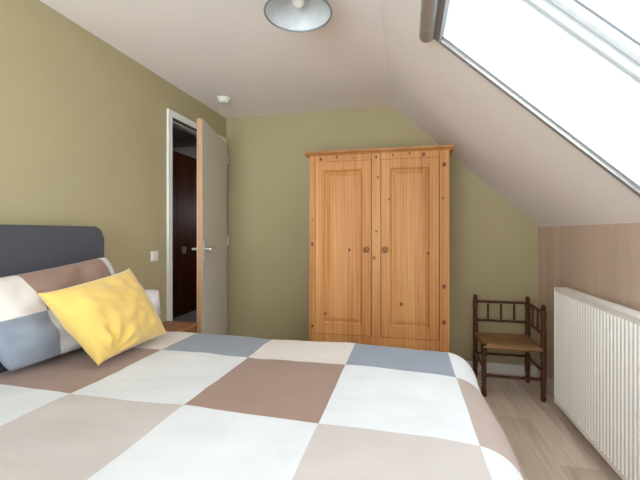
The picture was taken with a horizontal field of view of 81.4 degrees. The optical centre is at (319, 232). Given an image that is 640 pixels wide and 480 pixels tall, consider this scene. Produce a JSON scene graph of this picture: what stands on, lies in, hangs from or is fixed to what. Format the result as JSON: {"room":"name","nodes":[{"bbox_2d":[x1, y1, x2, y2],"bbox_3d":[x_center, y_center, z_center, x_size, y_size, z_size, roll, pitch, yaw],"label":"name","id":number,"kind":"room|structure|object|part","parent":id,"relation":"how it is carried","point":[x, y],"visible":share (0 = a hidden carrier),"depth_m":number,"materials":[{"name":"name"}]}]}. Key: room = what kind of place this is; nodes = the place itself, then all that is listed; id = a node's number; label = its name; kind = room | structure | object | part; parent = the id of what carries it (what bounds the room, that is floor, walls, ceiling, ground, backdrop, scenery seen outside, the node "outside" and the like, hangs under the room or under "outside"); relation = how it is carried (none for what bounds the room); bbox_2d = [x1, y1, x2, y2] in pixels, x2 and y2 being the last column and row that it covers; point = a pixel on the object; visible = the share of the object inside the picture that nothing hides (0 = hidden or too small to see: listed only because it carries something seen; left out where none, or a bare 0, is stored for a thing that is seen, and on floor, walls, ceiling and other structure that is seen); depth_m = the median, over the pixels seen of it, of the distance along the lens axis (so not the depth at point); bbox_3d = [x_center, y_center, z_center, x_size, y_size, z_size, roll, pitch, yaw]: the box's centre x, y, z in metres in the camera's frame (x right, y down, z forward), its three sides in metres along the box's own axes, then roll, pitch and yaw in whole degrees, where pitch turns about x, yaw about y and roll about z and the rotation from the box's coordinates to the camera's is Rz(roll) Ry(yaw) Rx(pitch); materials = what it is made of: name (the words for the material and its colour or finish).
{"room":"bedroom","nodes":[
{"label":"bedroom","id":0,"kind":"room"},
{"bbox_2d":[0,0,225,321],"bbox_3d":[-1.661,0.024,1.308,0.127,2.453,5.389,0,0,13],"label":"wall","id":1,"kind":"structure","parent":0,"point":[83,123],"depth_m":2.19,"materials":[{"name":"green paint"}]},
{"bbox_2d":[151,251,157,260],"bbox_3d":[-1.241,0.174,2.794,0.015,0.076,0.076,0,0,13],"label":"light switch","id":2,"kind":"object","parent":1,"relation":"attached to","point":[154,254],"visible":1,"depth_m":2.78,"materials":[{"name":"white plastic"}]},
{"bbox_2d":[167,108,228,334],"bbox_3d":[-1.024,0.133,3.403,0.426,2.234,0.979,0,0,13],"label":"door","id":3,"kind":"structure","parent":1,"relation":"in","point":[212,156],"depth_m":3.14,"materials":[{"name":"white paint"}]},
{"bbox_3d":[-0.944,0.152,3.047,0.007,0.164,0.042,0,0,-1],"label":"handle plate","id":4,"kind":"part","parent":3,"relation":"part of","materials":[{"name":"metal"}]},
{"bbox_2d":[173,151,196,317],"bbox_3d":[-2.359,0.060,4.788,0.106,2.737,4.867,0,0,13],"label":"door","id":5,"kind":"structure","parent":0,"point":[184,166],"depth_m":5.73,"materials":[{"name":"brown wood"}]},
{"bbox_2d":[40,0,391,158],"bbox_3d":[-1.161,-1.425,2.661,3.194,0.444,8.464,0,0,13],"label":"ceiling","id":6,"kind":"structure","parent":0,"point":[208,50],"depth_m":2.47,"materials":[{"name":"white paint"}]},
{"bbox_2d":[173,138,196,149],"bbox_3d":[-1.610,-1.149,4.787,1.354,0.105,0.127,0,0,13],"label":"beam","id":7,"kind":"structure","parent":6,"relation":"attached to","point":[189,143],"depth_m":4.76,"materials":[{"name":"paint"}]},
{"bbox_2d":[217,96,229,103],"bbox_3d":[-0.863,-1.182,3.330,0.116,0.042,0.116,0,0,13],"label":"smoke detector","id":8,"kind":"object","parent":6,"relation":"attached to","point":[221,99],"visible":1,"depth_m":3.29,"materials":[{"name":"white plastic"}]},
{"bbox_2d":[264,0,331,31],"bbox_3d":[-0.103,-1.119,1.762,0.324,0.168,0.324,0,0,13],"label":"ceiling lamp","id":9,"kind":"object","parent":6,"relation":"hanging from","point":[288,15],"visible":1,"depth_m":1.86,"materials":[{"name":"white metal"}]},
{"bbox_3d":[-0.103,-1.101,1.762,0.064,0.069,0.064,0,0,13],"label":"bulb","id":10,"kind":"part","parent":9,"relation":"part of","materials":[{"name":"white glass"}]},
{"bbox_2d":[226,106,537,365],"bbox_3d":[0.462,0.024,3.645,3.200,2.453,0.127,0,0,13],"label":"wall","id":11,"kind":"structure","parent":0,"point":[493,246],"depth_m":3.72,"materials":[{"name":"green paint"}]},
{"bbox_2d":[466,361,536,376],"bbox_3d":[0.457,1.205,3.573,2.968,0.090,0.015,0,0,13],"label":"baseboard","id":12,"kind":"structure","parent":11,"relation":"attached to","point":[501,368],"depth_m":3.29,"materials":[{"name":"white paint"}]},
{"bbox_2d":[173,310,621,479],"bbox_3d":[-0.499,1.313,2.507,4.555,0.127,8.464,0,0,13],"label":"floor","id":13,"kind":"structure","parent":0,"point":[545,444],"depth_m":2.31,"materials":[{"name":"grey wood"}]},
{"bbox_2d":[0,224,103,372],"bbox_3d":[-0.535,0.607,1.162,2.099,1.287,1.767,0,0,13],"label":"headboard","id":14,"kind":"object","parent":13,"relation":"on","point":[23,248],"visible":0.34,"depth_m":1.85,"materials":[{"name":"grey fabric"}]},
{"bbox_2d":[0,331,523,479],"bbox_3d":[-0.409,0.846,1.174,2.059,0.506,2.222,0,0,13],"label":"duvet","id":15,"kind":"object","parent":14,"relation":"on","point":[173,405],"visible":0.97,"depth_m":1.23,"materials":[{"name":"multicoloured fabric"}]},
{"bbox_2d":[0,258,114,370],"bbox_3d":[-1.246,0.357,1.792,0.230,0.434,0.821,0,0,13],"label":"pillow","id":16,"kind":"object","parent":15,"relation":"on","point":[30,332],"visible":0.55,"depth_m":1.60,"materials":[{"name":"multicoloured fabric"}]},
{"bbox_2d":[36,268,166,365],"bbox_3d":[-1.001,0.387,1.809,0.237,0.397,0.655,0,0,13],"label":"cushion","id":17,"kind":"object","parent":15,"relation":"on","point":[109,316],"visible":1,"depth_m":1.69,"materials":[{"name":"yellow fabric"}]},
{"bbox_2d":[162,321,197,332],"bbox_3d":[-1.102,0.969,2.696,0.289,0.562,0.381,0,0,13],"label":"nightstand","id":18,"kind":"object","parent":13,"relation":"on","point":[172,326],"visible":0.16,"depth_m":2.76,"materials":[{"name":"brown wood"}]},
{"bbox_2d":[145,290,160,314],"bbox_3d":[-1.194,0.546,2.587,0.165,0.282,0.165,0,0,13],"label":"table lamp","id":19,"kind":"object","parent":18,"relation":"on","point":[153,295],"visible":0.21,"depth_m":2.56,"materials":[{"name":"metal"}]},
{"bbox_3d":[-0.987,0.809,2.669,0.010,0.180,0.339,0,0,13],"label":"drawer","id":20,"kind":"part","parent":18,"relation":"part of","materials":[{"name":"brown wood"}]},
{"bbox_2d":[304,144,454,352],"bbox_3d":[0.511,0.292,3.229,1.175,1.917,0.621,0,0,13],"label":"wardrobe","id":21,"kind":"object","parent":13,"relation":"on","point":[379,217],"visible":0.73,"depth_m":2.95,"materials":[{"name":"brown wood"}]},
{"bbox_3d":[0.187,0.123,3.038,0.458,1.409,0.023,0,0,13],"label":"door","id":22,"kind":"part","parent":21,"relation":"part of","materials":[{"name":"brown wood"}]},
{"bbox_3d":[0.187,0.116,3.036,0.289,1.227,0.012,0,0,13],"label":"panel","id":23,"kind":"part","parent":21,"relation":"part of","materials":[{"name":"brown wood"}]},
{"bbox_3d":[0.186,0.116,3.032,0.327,1.265,0.019,0,0,13],"label":"moulding","id":24,"kind":"part","parent":21,"relation":"part of","materials":[{"name":"brown wood"}]},
{"bbox_3d":[0.512,-0.651,3.235,1.175,0.031,0.608,0,0,13],"label":"cornice","id":25,"kind":"part","parent":21,"relation":"part of","materials":[{"name":"brown wood"}]},
{"bbox_3d":[0.702,0.116,2.916,0.272,1.227,0.012,0,0,13],"label":"panel","id":26,"kind":"part","parent":21,"relation":"part of","materials":[{"name":"brown wood"}]},
{"bbox_3d":[0.701,0.116,2.912,0.310,1.265,0.019,0,0,13],"label":"moulding","id":27,"kind":"part","parent":21,"relation":"part of","materials":[{"name":"brown wood"}]},
{"bbox_3d":[0.702,0.123,2.918,0.441,1.409,0.023,0,0,13],"label":"door","id":28,"kind":"part","parent":21,"relation":"part of","materials":[{"name":"brown wood"}]},
{"bbox_2d":[473,294,546,402],"bbox_3d":[1.497,0.891,2.981,0.452,0.718,0.414,0,0,13],"label":"chair","id":29,"kind":"object","parent":13,"relation":"on","point":[493,341],"visible":1,"depth_m":2.92,"materials":[{"name":"brown wood"}]},
{"bbox_3d":[1.340,0.891,3.209,0.042,0.718,0.041,0,0,13],"label":"post","id":30,"kind":"part","parent":29,"relation":"part of","materials":[{"name":"brown wood"}]},
{"bbox_3d":[1.256,1.050,2.849,0.040,0.400,0.039,0,0,13],"label":"leg","id":31,"kind":"part","parent":29,"relation":"part of","materials":[{"name":"brown wood"}]},
{"bbox_3d":[1.539,0.750,3.163,0.376,0.025,0.024,0,0,13],"label":"rail","id":32,"kind":"part","parent":29,"relation":"part of","materials":[{"name":"brown wood"}]},
{"bbox_3d":[1.539,0.590,3.163,0.376,0.025,0.024,0,0,13],"label":"rail","id":33,"kind":"part","parent":29,"relation":"part of","materials":[{"name":"brown wood"}]},
{"bbox_3d":[1.496,0.875,2.977,0.426,0.053,0.406,0,0,13],"label":"seat","id":34,"kind":"part","parent":29,"relation":"part of","materials":[{"name":"brown wicker"}]},
{"bbox_3d":[1.739,0.891,3.116,0.042,0.718,0.041,0,0,13],"label":"post","id":35,"kind":"part","parent":29,"relation":"part of","materials":[{"name":"brown wood"}]},
{"bbox_3d":[1.697,0.752,2.936,0.025,0.027,0.336,0,0,13],"label":"rail","id":36,"kind":"part","parent":29,"relation":"part of","materials":[{"name":"brown wood"}]},
{"bbox_3d":[1.697,0.592,2.936,0.025,0.027,0.336,0,0,13],"label":"rail","id":37,"kind":"part","parent":29,"relation":"part of","materials":[{"name":"brown wood"}]},
{"bbox_3d":[1.655,0.891,2.756,0.042,0.718,0.041,0,0,13],"label":"post","id":38,"kind":"part","parent":29,"relation":"part of","materials":[{"name":"brown wood"}]},
{"bbox_2d":[379,0,639,226],"bbox_3d":[0.842,-0.691,0.724,1.587,1.281,5.601,0,0,13],"label":"ceiling","id":39,"kind":"structure","parent":0,"point":[524,161],"depth_m":2.19,"materials":[{"name":"white paint"}]},
{"bbox_2d":[443,0,639,187],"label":"window","id":40,"kind":"structure","parent":39,"relation":"attached to","point":[575,62],"depth_m":1.62,"materials":[{"name":"glass"}]},
{"bbox_2d":[419,0,639,196],"bbox_3d":[0.794,-0.535,0.986,0.985,0.868,1.443,0,0,13],"label":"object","id":41,"kind":"object","parent":40,"relation":"attached to","point":[433,15],"visible":1,"depth_m":1.64,"materials":[{"name":"grey metal"}]},
{"bbox_3d":[0.400,-0.919,1.079,0.042,0.042,1.394,0,0,13],"label":"head rail","id":42,"kind":"part","parent":41,"relation":"part of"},
{"bbox_3d":[1.080,-0.811,0.919,0.986,0.919,1.392,0,0,13],"label":"frame","id":43,"kind":"part","parent":40,"relation":"part of","materials":[{"name":"white paint"}]},
{"bbox_3d":[1.089,-0.821,0.917,0.892,0.828,1.310,0,0,13],"label":"sash","id":44,"kind":"part","parent":40,"relation":"part of","materials":[{"name":"white paint"}]},
{"bbox_2d":[538,223,639,380],"bbox_3d":[1.342,0.600,0.607,0.106,1.300,5.389,0,0,13],"label":"wall","id":45,"kind":"structure","parent":0,"point":[602,261],"depth_m":2.35,"materials":[{"name":"brown wood"}]},
{"bbox_2d":[537,368,553,394],"bbox_3d":[1.282,1.205,0.613,0.015,0.090,5.374,0,0,13],"label":"baseboard","id":46,"kind":"structure","parent":45,"relation":"attached to","point":[550,383],"depth_m":2.95,"materials":[{"name":"white paint"}]},
{"bbox_2d":[554,287,639,479],"bbox_3d":[1.487,0.812,1.726,0.121,0.876,1.740,0,0,13],"label":"radiator","id":47,"kind":"object","parent":45,"relation":"attached to","point":[597,340],"visible":1,"depth_m":1.97,"materials":[{"name":"metal"}]},
{"bbox_2d":[554,287,639,319],"bbox_3d":[1.469,0.379,1.730,0.085,0.010,1.740,0,0,13],"label":"grille","id":48,"kind":"object","parent":47,"relation":"attached to","point":[622,311],"depth_m":2.00,"materials":[{"name":"metal"}]}
]}

